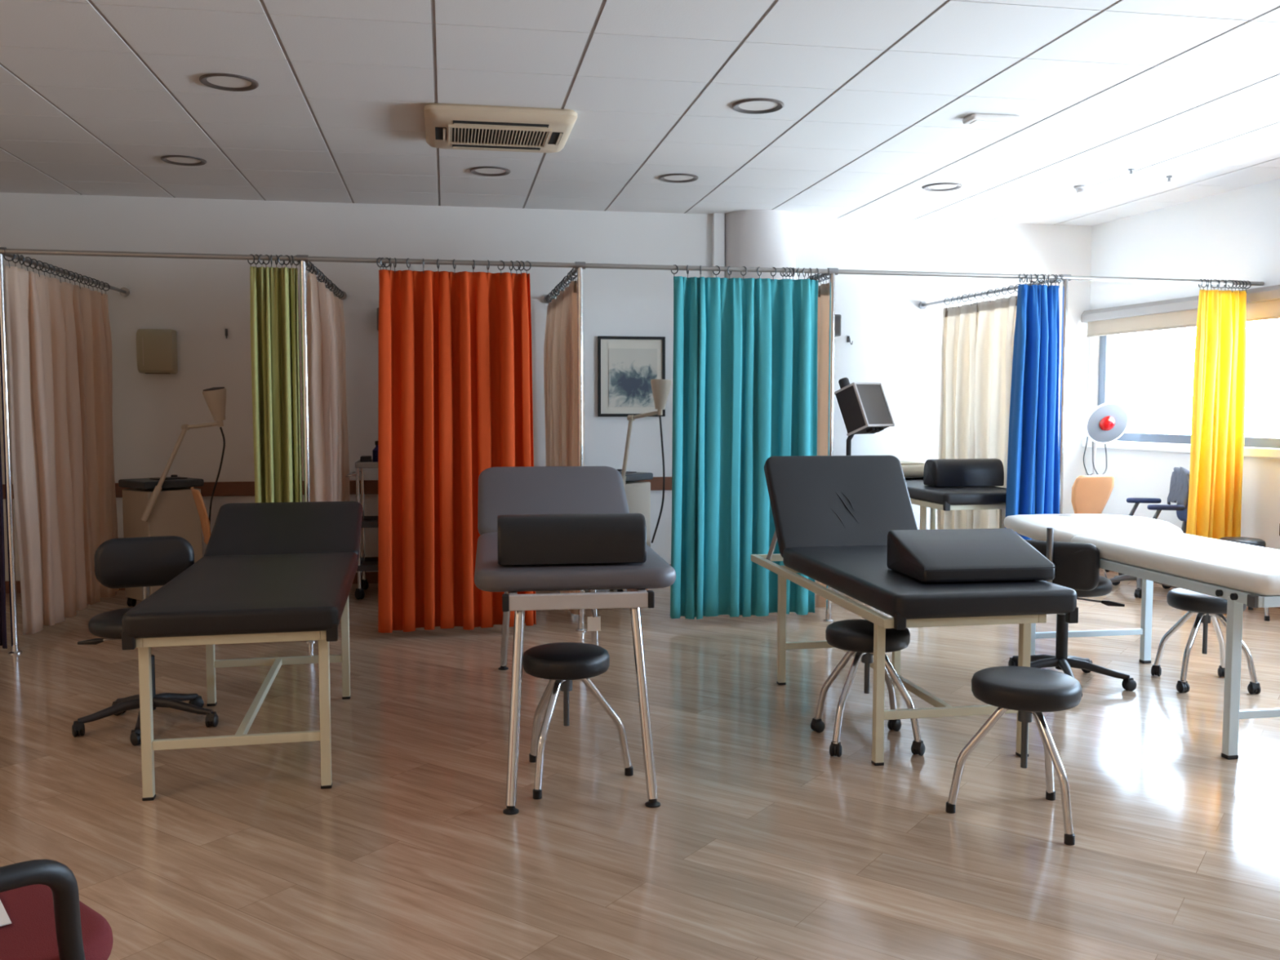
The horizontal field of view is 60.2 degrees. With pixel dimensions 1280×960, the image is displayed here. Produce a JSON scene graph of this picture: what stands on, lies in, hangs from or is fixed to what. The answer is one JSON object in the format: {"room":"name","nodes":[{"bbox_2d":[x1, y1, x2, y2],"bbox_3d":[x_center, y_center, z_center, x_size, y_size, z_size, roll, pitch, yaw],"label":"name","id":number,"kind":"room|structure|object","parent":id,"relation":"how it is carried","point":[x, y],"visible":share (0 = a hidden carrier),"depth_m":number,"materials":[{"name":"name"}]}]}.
{"room":"examination room","nodes":[
{"label":"examination room","id":0,"kind":"room"},
{"bbox_2d":[0,192,1092,581],"bbox_3d":[-0.999,-0.647,8.481,9.970,2.810,0.200,-1,4,-10],"label":"wall","id":1,"kind":"structure","parent":0,"point":[896,344],"depth_m":8.28,"materials":[{"name":"white paint"}]},
{"bbox_2d":[136,328,177,373],"bbox_3d":[-3.436,-0.914,7.855,0.240,0.313,0.153,-1,4,-10],"label":"dispenser","id":2,"kind":"object","parent":1,"relation":"attached to","point":[156,348],"visible":1,"depth_m":7.79,"materials":[{"name":"beige plastic"}]},
{"bbox_2d":[2,476,671,498],"bbox_3d":[-2.571,0.059,8.139,6.340,0.103,0.027,-1,4,-10],"label":"trim","id":3,"kind":"structure","parent":1,"relation":"attached to","point":[371,486],"depth_m":8.07,"materials":[{"name":"red wood"}]},
{"bbox_2d":[5,564,671,593],"bbox_3d":[-0.980,0.720,8.466,9.570,0.085,0.022,-1,4,-10],"label":"baseboard","id":4,"kind":"structure","parent":1,"relation":"attached to","point":[371,577],"depth_m":8.26,"materials":[{"name":"red wood"}]},
{"bbox_2d":[377,307,378,331],"bbox_3d":[-1.818,-1.180,8.136,0.230,0.170,0.124,-1,4,-10],"label":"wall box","id":5,"kind":"object","parent":1,"relation":"attached to","point":[377,308],"visible":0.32,"depth_m":8.06,"materials":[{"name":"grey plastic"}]},
{"bbox_2d":[597,336,665,416],"bbox_3d":[-0.064,-0.797,8.513,0.525,0.615,0.025,-1,4,-10],"label":"framed picture","id":6,"kind":"object","parent":1,"relation":"attached to","point":[627,366],"visible":0.96,"depth_m":8.51,"materials":[{"name":"black"}]},
{"bbox_2d":[0,247,1279,654],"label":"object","id":7,"kind":"structure","parent":1,"relation":"attached to","point":[1108,344],"depth_m":6.45,"materials":[{"name":"silver metal"}]},
{"bbox_2d":[0,436,7,648],"bbox_3d":[-3.722,-0.151,5.795,0.703,2.134,0.141,-1,4,-12],"label":"curtain","id":8,"kind":"object","parent":7,"relation":"hanging from","point":[3,642],"visible":1,"depth_m":5.88,"materials":[{"name":"purple fabric"}]},
{"bbox_2d":[3,253,119,635],"bbox_3d":[-3.500,-0.231,6.770,0.126,2.103,1.606,-1,4,-8],"label":"curtain","id":9,"kind":"object","parent":7,"relation":"hanging from","point":[59,333],"visible":0.94,"depth_m":6.53,"materials":[{"name":"beige fabric"}]},
{"bbox_2d":[247,253,302,502],"bbox_3d":[-2.013,-0.184,6.141,0.277,2.114,0.137,-1,4,-19],"label":"curtain","id":10,"kind":"object","parent":7,"relation":"hanging from","point":[273,291],"visible":0.73,"depth_m":6.10,"materials":[{"name":"green fabric"}]},
{"bbox_2d":[306,261,350,502],"bbox_3d":[-2.019,-0.258,7.161,0.140,2.104,1.824,-1,4,-10],"label":"curtain","id":11,"kind":"object","parent":7,"relation":"hanging from","point":[327,407],"visible":0.72,"depth_m":6.74,"materials":[{"name":"beige fabric"}]},
{"bbox_2d":[376,257,536,632],"bbox_3d":[-1.051,-0.194,6.327,0.906,2.119,0.129,-1,4,-11],"label":"curtain","id":12,"kind":"object","parent":7,"relation":"hanging from","point":[455,388],"visible":0.94,"depth_m":6.31,"materials":[{"name":"orange fabric"}]},
{"bbox_2d":[543,267,585,614],"bbox_3d":[-0.524,-0.281,7.505,0.116,2.104,1.769,-1,4,-10],"label":"curtain","id":13,"kind":"object","parent":7,"relation":"hanging from","point":[560,346],"visible":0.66,"depth_m":7.09,"materials":[{"name":"beige fabric"}]},
{"bbox_2d":[670,264,818,619],"bbox_3d":[0.637,-0.221,6.645,0.925,2.109,0.125,-1,4,-11],"label":"curtain","id":14,"kind":"object","parent":7,"relation":"hanging from","point":[744,365],"visible":0.95,"depth_m":6.62,"materials":[{"name":"teal fabric"}]},
{"bbox_2d":[806,273,830,607],"bbox_3d":[1.123,-0.245,6.973,0.132,2.104,0.369,-1,4,-10],"label":"curtain","id":15,"kind":"object","parent":7,"relation":"hanging from","point":[823,321],"visible":0.32,"depth_m":6.86,"materials":[{"name":"beige fabric"}]},
{"bbox_2d":[937,279,1051,528],"bbox_3d":[2.510,-0.309,7.913,0.120,2.104,1.408,-1,4,-12],"label":"curtain","id":16,"kind":"object","parent":7,"relation":"hanging from","point":[977,340],"visible":0.48,"depth_m":8.01,"materials":[{"name":"white fabric"}]},
{"bbox_2d":[1004,273,1061,539],"bbox_3d":[2.501,-0.244,7.023,0.382,2.114,0.171,-1,4,-10],"label":"curtain","id":17,"kind":"object","parent":7,"relation":"hanging from","point":[1033,455],"visible":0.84,"depth_m":6.98,"materials":[{"name":"blue fabric"}]},
{"bbox_2d":[1080,295,1199,337],"bbox_3d":[3.859,-1.237,8.367,0.090,0.218,1.560,-1,4,-13],"label":"roller blind","id":18,"kind":"object","parent":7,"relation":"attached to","point":[1180,313],"visible":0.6,"depth_m":8.40,"materials":[{"name":"grey fabric"}]},
{"bbox_2d":[1186,279,1251,539],"bbox_3d":[3.836,-0.255,7.345,0.463,2.134,0.115,-1,4,-16],"label":"curtain","id":19,"kind":"object","parent":7,"relation":"hanging from","point":[1220,367],"visible":0.84,"depth_m":7.31,"materials":[{"name":"yellow fabric"}]},
{"bbox_2d":[1238,284,1279,321],"bbox_3d":[4.233,-1.130,6.784,0.091,0.218,1.580,-1,4,-13],"label":"roller blind","id":20,"kind":"object","parent":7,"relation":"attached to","point":[1263,303],"visible":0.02,"depth_m":7.26,"materials":[{"name":"grey fabric"}]},
{"bbox_2d":[711,213,724,278],"bbox_3d":[0.605,-0.657,8.640,0.085,2.810,0.080,-1,4,-10],"label":"trim","id":21,"kind":"structure","parent":1,"relation":"attached to","point":[717,219],"depth_m":8.52,"materials":[{"name":"white paint"}]},
{"bbox_2d":[834,314,841,337],"bbox_3d":[1.462,-1.218,8.710,0.230,0.170,0.124,-1,4,-10],"label":"wall box","id":22,"kind":"object","parent":1,"relation":"attached to","point":[837,317],"visible":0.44,"depth_m":8.67,"materials":[{"name":"grey plastic"}]},
{"bbox_2d":[847,335,853,344],"bbox_3d":[1.671,-1.111,8.785,0.018,0.074,0.065,-1,4,-16],"label":"wall hook","id":23,"kind":"object","parent":1,"relation":"attached to","point":[848,336],"visible":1,"depth_m":8.81,"materials":[{"name":"grey metal"}]},
{"bbox_2d":[0,568,1279,959],"bbox_3d":[0.416,1.172,3.128,10.870,0.100,11.450,-1,4,-10],"label":"floor","id":24,"kind":"structure","parent":0,"point":[761,842],"depth_m":3.70,"materials":[{"name":"laminate"}]},
{"bbox_2d":[0,859,113,959],"bbox_3d":[-1.238,0.763,1.730,0.728,0.910,0.678,3,5,40],"label":"armchair","id":25,"kind":"object","parent":24,"relation":"on","point":[40,898],"visible":0.98,"depth_m":1.76,"materials":[{"name":"red fabric"}]},
{"bbox_2d":[0,899,11,926],"bbox_3d":[-1.165,0.732,1.864,0.150,0.002,0.210,-3,5,-38],"label":"paper sheet","id":26,"kind":"object","parent":25,"relation":"on","point":[4,918],"visible":1,"depth_m":1.85,"materials":[{"name":"white paper"}]},
{"bbox_2d":[71,535,218,746],"bbox_3d":[-2.073,0.644,4.613,0.549,0.755,0.693,-2,4,-24],"label":"swivel chair","id":27,"kind":"object","parent":24,"relation":"on","point":[144,562],"visible":0.73,"depth_m":4.76,"materials":[{"name":"grey leather"}]},
{"bbox_2d":[118,386,226,606],"bbox_3d":[-3.052,0.120,7.204,0.687,1.451,0.472,3,5,40],"label":"machine","id":28,"kind":"object","parent":24,"relation":"on","point":[164,505],"visible":0.59,"depth_m":7.16,"materials":[{"name":"beige plastic"}]},
{"bbox_2d":[202,386,226,426],"bbox_3d":[-2.741,-0.471,7.115,0.147,0.259,0.147,-1,4,-10],"label":"lamp","id":29,"kind":"object","parent":28,"relation":"attached to","point":[215,397],"depth_m":7.08,"materials":[{"name":"beige plastic"}]},
{"bbox_2d":[190,486,210,545],"bbox_3d":[-2.487,0.457,6.811,0.505,0.833,0.424,-2,4,-28],"label":"chair","id":30,"kind":"object","parent":24,"relation":"on","point":[205,522],"visible":0.31,"depth_m":6.60,"materials":[{"name":"brown wood"}]},
{"bbox_2d":[121,501,362,800],"bbox_3d":[-1.564,0.596,4.666,0.690,0.842,2.003,-1,4,-12],"label":"couch","id":31,"kind":"object","parent":24,"relation":"on","point":[277,571],"visible":1,"depth_m":4.06,"materials":[{"name":"black leather"}]},
{"bbox_2d":[345,458,377,599],"bbox_3d":[-1.698,0.333,7.814,0.728,0.944,0.474,-1,4,-10],"label":"trolley","id":32,"kind":"object","parent":24,"relation":"on","point":[367,563],"visible":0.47,"depth_m":7.59,"materials":[{"name":"silver metal"}]},
{"bbox_2d":[360,455,371,462],"bbox_3d":[-1.916,-0.138,7.723,0.070,0.060,0.120,-1,4,-10],"label":"box","id":33,"kind":"object","parent":32,"relation":"on","point":[363,458],"visible":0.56,"depth_m":7.66,"materials":[{"name":"grey"}]},
{"bbox_2d":[355,458,377,467],"bbox_3d":[-1.669,-0.118,7.788,0.632,0.041,0.432,-1,4,-10],"label":"shelf","id":34,"kind":"object","parent":32,"relation":"attached to","point":[357,464],"depth_m":7.54,"materials":[{"name":"silver metal"}]},
{"bbox_2d":[356,556,377,571],"bbox_3d":[-1.669,0.590,7.836,0.632,0.041,0.432,-1,4,-10],"label":"shelf","id":35,"kind":"object","parent":32,"relation":"attached to","point":[367,563],"depth_m":7.79,"materials":[{"name":"grey"}]},
{"bbox_2d":[361,515,377,528],"bbox_3d":[-1.669,0.291,7.816,0.632,0.041,0.432,-1,4,-10],"label":"shelf","id":36,"kind":"object","parent":32,"relation":"attached to","point":[366,521],"depth_m":7.57,"materials":[{"name":"grey"}]},
{"bbox_2d":[372,440,377,462],"bbox_3d":[-1.836,-0.193,7.754,0.084,0.168,0.084,-1,4,-10],"label":"bottle","id":37,"kind":"object","parent":32,"relation":"on","point":[375,451],"visible":0.33,"depth_m":7.72,"materials":[{"name":"blue glass"}]},
{"bbox_2d":[474,466,675,814],"bbox_3d":[-0.325,0.506,4.601,0.700,1.032,2.042,-1,4,-8],"label":"couch","id":38,"kind":"object","parent":24,"relation":"on","point":[542,490],"visible":0.63,"depth_m":3.78,"materials":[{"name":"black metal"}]},
{"bbox_2d":[497,513,646,565],"bbox_3d":[-0.244,0.204,3.904,0.515,0.165,0.190,-1,4,-8],"label":"bolster cushion","id":39,"kind":"object","parent":38,"relation":"on","point":[582,538],"visible":1,"depth_m":3.82,"materials":[{"name":"black leather"}]},
{"bbox_2d":[522,642,633,799],"bbox_3d":[-0.222,0.832,3.955,0.395,0.468,0.420,-1,4,-10],"label":"round stool","id":40,"kind":"object","parent":24,"relation":"on","point":[561,663],"visible":1,"depth_m":3.86,"materials":[{"name":"black leather"}]},
{"bbox_2d":[617,378,671,591],"bbox_3d":[-0.082,0.049,7.811,0.691,1.511,0.519,3,5,36],"label":"cabinet","id":41,"kind":"object","parent":24,"relation":"on","point":[637,494],"visible":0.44,"depth_m":7.75,"materials":[{"name":"beige plastic"}]},
{"bbox_2d":[650,378,671,415],"bbox_3d":[0.146,-0.572,7.629,0.147,0.248,0.147,-1,4,-10],"label":"lamp","id":42,"kind":"object","parent":41,"relation":"attached to","point":[660,388],"depth_m":7.58,"materials":[{"name":"beige metal"}]},
{"bbox_2d":[834,377,894,455],"bbox_3d":[1.505,0.040,7.836,0.524,1.525,0.624,-1,4,-10],"label":"heat lamp","id":43,"kind":"object","parent":24,"relation":"on","point":[864,406],"visible":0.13,"depth_m":7.63,"materials":[{"name":"black metal"}]},
{"bbox_2d":[838,377,849,388],"bbox_3d":[1.429,-0.663,7.697,0.072,0.103,0.095,-4,5,-44],"label":"knob","id":44,"kind":"object","parent":43,"relation":"attached to","point":[843,382],"depth_m":7.67,"materials":[{"name":"grey plastic"}]},
{"bbox_2d":[810,619,924,756],"bbox_3d":[0.895,0.803,4.346,0.376,0.473,0.376,0,4,-3],"label":"round stool","id":45,"kind":"object","parent":24,"relation":"on","point":[852,636],"visible":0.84,"depth_m":4.25,"materials":[{"name":"black plastic"}]},
{"bbox_2d":[751,455,1078,765],"bbox_3d":[1.095,0.465,4.877,0.748,1.077,1.795,-1,4,-10],"label":"couch","id":46,"kind":"object","parent":24,"relation":"on","point":[833,516],"visible":0.77,"depth_m":4.89,"materials":[{"name":"black leather"}]},
{"bbox_2d":[887,528,1055,582],"bbox_3d":[1.300,0.293,4.370,0.530,0.160,0.400,-1,4,-8],"label":"cushion","id":47,"kind":"object","parent":46,"relation":"on","point":[988,554],"visible":1,"depth_m":4.29,"materials":[{"name":"black leather"}]},
{"bbox_2d":[904,478,1006,529],"bbox_3d":[2.117,0.405,8.007,0.632,0.776,1.732,-1,4,-10],"label":"couch","id":48,"kind":"object","parent":24,"relation":"on","point":[941,498],"visible":0.25,"depth_m":7.25,"materials":[{"name":"black leather"}]},
{"bbox_2d":[900,461,924,478],"bbox_3d":[1.983,-0.085,8.565,0.580,0.124,0.360,-1,4,-10],"label":"pillow","id":49,"kind":"object","parent":48,"relation":"on","point":[911,469],"visible":0.25,"depth_m":8.42,"materials":[{"name":"beige fabric"}]},
{"bbox_2d":[923,458,1004,487],"bbox_3d":[2.237,-0.054,7.635,0.500,0.185,0.210,-1,4,-10],"label":"bolster cushion","id":50,"kind":"object","parent":48,"relation":"on","point":[938,473],"visible":1,"depth_m":7.54,"materials":[{"name":"black leather"}]},
{"bbox_2d":[946,666,1082,845],"bbox_3d":[1.230,0.861,3.522,0.417,0.468,0.406,-1,4,-10],"label":"round stool","id":51,"kind":"object","parent":24,"relation":"on","point":[1030,691],"visible":1,"depth_m":3.47,"materials":[{"name":"black leather"}]},
{"bbox_2d":[1008,527,1136,697],"bbox_3d":[2.035,0.588,5.258,0.616,0.780,0.655,2,5,32],"label":"swivel chair","id":52,"kind":"object","parent":24,"relation":"on","point":[1077,565],"visible":0.53,"depth_m":5.04,"materials":[{"name":"grey"}]},
{"bbox_2d":[1071,474,1114,577],"bbox_3d":[3.195,0.363,8.196,0.424,0.833,0.505,-2,4,-24],"label":"chair","id":53,"kind":"object","parent":24,"relation":"on","point":[1091,494],"visible":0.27,"depth_m":7.98,"materials":[{"name":"brown wood"}]},
{"bbox_2d":[1083,401,1128,575],"bbox_3d":[3.547,0.068,8.675,0.489,1.357,0.493,-1,4,-10],"label":"lamp","id":54,"kind":"object","parent":24,"relation":"on","point":[1106,423],"visible":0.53,"depth_m":8.50,"materials":[{"name":"grey plastic"}]},
{"bbox_2d":[1004,513,1279,759],"bbox_3d":[2.389,0.610,5.127,0.790,0.753,2.190,-1,4,-10],"label":"massage table","id":55,"kind":"object","parent":24,"relation":"on","point":[1148,549],"visible":0.89,"depth_m":4.59,"materials":[{"name":"white leather"}]},
{"bbox_2d":[1109,497,1188,598],"bbox_3d":[3.618,0.372,7.872,0.705,0.859,0.625,1,4,10],"label":"office chair","id":56,"kind":"object","parent":24,"relation":"on","point":[1181,512],"visible":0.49,"depth_m":7.82,"materials":[{"name":"grey plastic"}]},
{"bbox_2d":[1167,466,1190,508],"bbox_3d":[3.859,0.085,7.810,0.154,0.359,0.409,1,4,10],"label":"jacket","id":57,"kind":"object","parent":56,"relation":"on","point":[1180,479],"visible":0.61,"depth_m":7.78,"materials":[{"name":"grey fabric"}]},
{"bbox_2d":[1151,587,1261,693],"bbox_3d":[2.690,0.753,5.260,0.371,0.450,0.376,0,4,5],"label":"round stool","id":58,"kind":"object","parent":24,"relation":"on","point":[1206,607],"visible":0.93,"depth_m":5.18,"materials":[{"name":"black leather"}]},
{"bbox_2d":[1218,537,1270,621],"bbox_3d":[3.831,0.616,6.995,0.420,0.490,0.382,-1,4,-10],"label":"round stool","id":59,"kind":"object","parent":24,"relation":"on","point":[1247,540],"visible":0.27,"depth_m":6.93,"materials":[{"name":"black leather"}]},
{"bbox_2d":[0,0,1279,226],"bbox_3d":[0.416,-1.731,2.933,10.870,0.100,11.450,-1,4,-10],"label":"ceiling","id":60,"kind":"structure","parent":0,"point":[877,95],"depth_m":5.33,"materials":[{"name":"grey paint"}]},
{"bbox_2d":[160,155,206,165],"bbox_3d":[-2.752,-1.928,6.662,0.256,0.014,0.256,-1,4,-10],"label":"recessed light","id":61,"kind":"object","parent":60,"relation":"in","point":[181,160],"visible":1,"depth_m":6.67,"materials":[{"name":"grey plastic"}]},
{"bbox_2d":[166,156,200,163],"bbox_3d":[-2.752,-1.933,6.662,0.194,0.004,0.194,-1,4,-10],"label":"diffuser","id":62,"kind":"object","parent":61,"relation":"attached to","point":[169,159],"depth_m":6.67,"materials":[{"name":"white"}]},
{"bbox_2d":[199,73,258,91],"bbox_3d":[-1.880,-1.820,5.052,0.256,0.014,0.256,-1,4,-10],"label":"recessed light","id":63,"kind":"object","parent":60,"relation":"in","point":[225,82],"visible":1,"depth_m":5.06,"materials":[{"name":"grey plastic"}]},
{"bbox_2d":[206,75,251,87],"bbox_3d":[-1.880,-1.825,5.052,0.194,0.004,0.194,-1,4,-10],"label":"diffuser","id":64,"kind":"object","parent":63,"relation":"attached to","point":[211,81],"depth_m":5.06,"materials":[{"name":"white plastic"}]},
{"bbox_2d":[470,166,511,176],"bbox_3d":[-0.945,-1.949,6.968,0.256,0.014,0.256,-1,4,-10],"label":"recessed light","id":65,"kind":"object","parent":60,"relation":"in","point":[480,171],"visible":1,"depth_m":6.98,"materials":[{"name":"grey plastic"}]},
{"bbox_2d":[475,168,505,173],"bbox_3d":[-0.945,-1.954,6.968,0.194,0.004,0.194,-1,4,-10],"label":"diffuser","id":66,"kind":"object","parent":65,"relation":"attached to","point":[477,171],"depth_m":6.98,"materials":[{"name":"white plastic"}]},
{"bbox_2d":[423,102,577,152],"bbox_3d":[-0.748,-1.839,5.835,0.760,0.074,0.760,-1,4,-10],"label":"air conditioner","id":67,"kind":"object","parent":60,"relation":"attached to","point":[447,126],"visible":1,"depth_m":5.63,"materials":[{"name":"beige plastic"}]},
{"bbox_2d":[435,127,446,141],"bbox_3d":[-1.040,-1.806,5.765,0.056,0.010,0.260,-1,4,-10],"label":"outlet","id":68,"kind":"object","parent":67,"relation":"attached to","point":[440,132],"depth_m":5.76,"materials":[{"name":"black plastic"}]},
{"bbox_2d":[452,144,540,151],"bbox_3d":[-0.790,-1.827,6.073,0.480,0.010,0.051,-1,4,-10],"label":"outlet","id":69,"kind":"object","parent":67,"relation":"attached to","point":[457,146],"depth_m":6.07,"materials":[{"name":"black plastic"}]},
{"bbox_2d":[448,124,551,147],"bbox_3d":[-0.743,-1.808,5.807,0.524,0.014,0.370,-1,4,-10],"label":"grille","id":70,"kind":"object","parent":67,"relation":"attached to","point":[457,134],"depth_m":5.80,"materials":[{"name":"beige plastic"}]},
{"bbox_2d":[453,120,548,128],"bbox_3d":[-0.702,-1.793,5.571,0.480,0.010,0.062,-1,4,-10],"label":"outlet","id":71,"kind":"object","parent":67,"relation":"attached to","point":[456,123],"depth_m":5.57,"materials":[{"name":"black plastic"}]},
{"bbox_2d":[547,132,563,145],"bbox_3d":[-0.449,-1.813,5.869,0.056,0.010,0.260,-1,4,-10],"label":"outlet","id":72,"kind":"object","parent":67,"relation":"attached to","point":[553,138],"depth_m":5.86,"materials":[{"name":"black plastic"}]},
{"bbox_2d":[658,173,697,182],"bbox_3d":[0.251,-1.963,7.177,0.256,0.014,0.256,-1,4,-10],"label":"recessed light","id":73,"kind":"object","parent":60,"relation":"in","point":[671,178],"visible":1,"depth_m":7.18,"materials":[{"name":"grey"}]},
{"bbox_2d":[663,175,693,180],"bbox_3d":[0.251,-1.968,7.177,0.194,0.004,0.194,-1,4,-10],"label":"diffuser","id":74,"kind":"object","parent":73,"relation":"attached to","point":[665,177],"depth_m":7.19,"materials":[{"name":"white"}]},
{"bbox_2d":[732,97,784,114],"bbox_3d":[0.583,-1.847,5.452,0.256,0.014,0.256,-1,4,-10],"label":"recessed light","id":75,"kind":"object","parent":60,"relation":"in","point":[757,105],"visible":1,"depth_m":5.46,"materials":[{"name":"grey plastic"}]},
{"bbox_2d":[738,101,777,111],"bbox_3d":[0.583,-1.852,5.452,0.194,0.004,0.194,-1,4,-10],"label":"diffuser","id":76,"kind":"object","parent":75,"relation":"attached to","point":[743,105],"depth_m":5.46,"materials":[{"name":"white"}]},
{"bbox_2d":[923,182,962,191],"bbox_3d":[2.046,-1.983,7.471,0.256,0.014,0.256,-1,4,-10],"label":"recessed light","id":77,"kind":"object","parent":60,"relation":"in","point":[939,187],"visible":1,"depth_m":7.47,"materials":[{"name":"grey"}]},
{"bbox_2d":[927,184,957,189],"bbox_3d":[2.046,-1.988,7.471,0.194,0.004,0.194,-1,4,-10],"label":"diffuser","id":78,"kind":"object","parent":77,"relation":"attached to","point":[929,186],"depth_m":7.47,"materials":[{"name":"white plastic"}]},
{"bbox_2d":[962,113,1020,126],"bbox_3d":[1.807,-1.850,5.678,0.270,0.031,0.130,-1,4,-10],"label":"emergency light","id":79,"kind":"object","parent":60,"relation":"in","point":[986,119],"visible":1,"depth_m":5.63,"materials":[{"name":"white plastic"}]},
{"bbox_2d":[1073,184,1089,193],"bbox_3d":[2.986,-1.961,7.465,0.100,0.050,0.100,-1,4,-10],"label":"smoke detector","id":80,"kind":"object","parent":60,"relation":"attached to","point":[1082,188],"visible":1,"depth_m":7.44,"materials":[{"name":"grey plastic"}]},
{"bbox_2d":[1128,168,1134,174],"bbox_3d":[3.081,-1.932,6.924,0.036,0.036,0.035,-1,4,-10],"label":"sprinkler","id":81,"kind":"object","parent":60,"relation":"attached to","point":[1131,170],"visible":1,"depth_m":6.92,"materials":[{"name":"silver metal"}]},
{"bbox_2d":[1165,175,1172,182],"bbox_3d":[3.419,-1.946,7.135,0.036,0.036,0.035,-1,4,-10],"label":"sprinkler","id":82,"kind":"object","parent":60,"relation":"attached to","point":[1168,177],"visible":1,"depth_m":7.13,"materials":[{"name":"silver metal"}]},
{"bbox_2d":[724,209,795,279],"bbox_3d":[0.930,-0.664,8.738,0.580,2.810,0.580,-1,4,-10],"label":"wall column","id":83,"kind":"structure","parent":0,"point":[762,238],"depth_m":8.40,"materials":[{"name":"white paint"}]},
{"bbox_2d":[1084,178,1279,550],"bbox_3d":[5.119,-0.329,3.768,0.200,2.810,11.250,-1,4,-13],"label":"wall","id":84,"kind":"structure","parent":0,"point":[1233,234],"depth_m":8.12,"materials":[{"name":"white paint"}]},
{"bbox_2d":[1081,439,1279,458],"bbox_3d":[4.543,-0.085,5.908,0.150,0.065,6.840,-1,4,-13],"label":"trim","id":85,"kind":"structure","parent":84,"relation":"attached to","point":[1249,451],"depth_m":8.23,"materials":[{"name":"white paint"}]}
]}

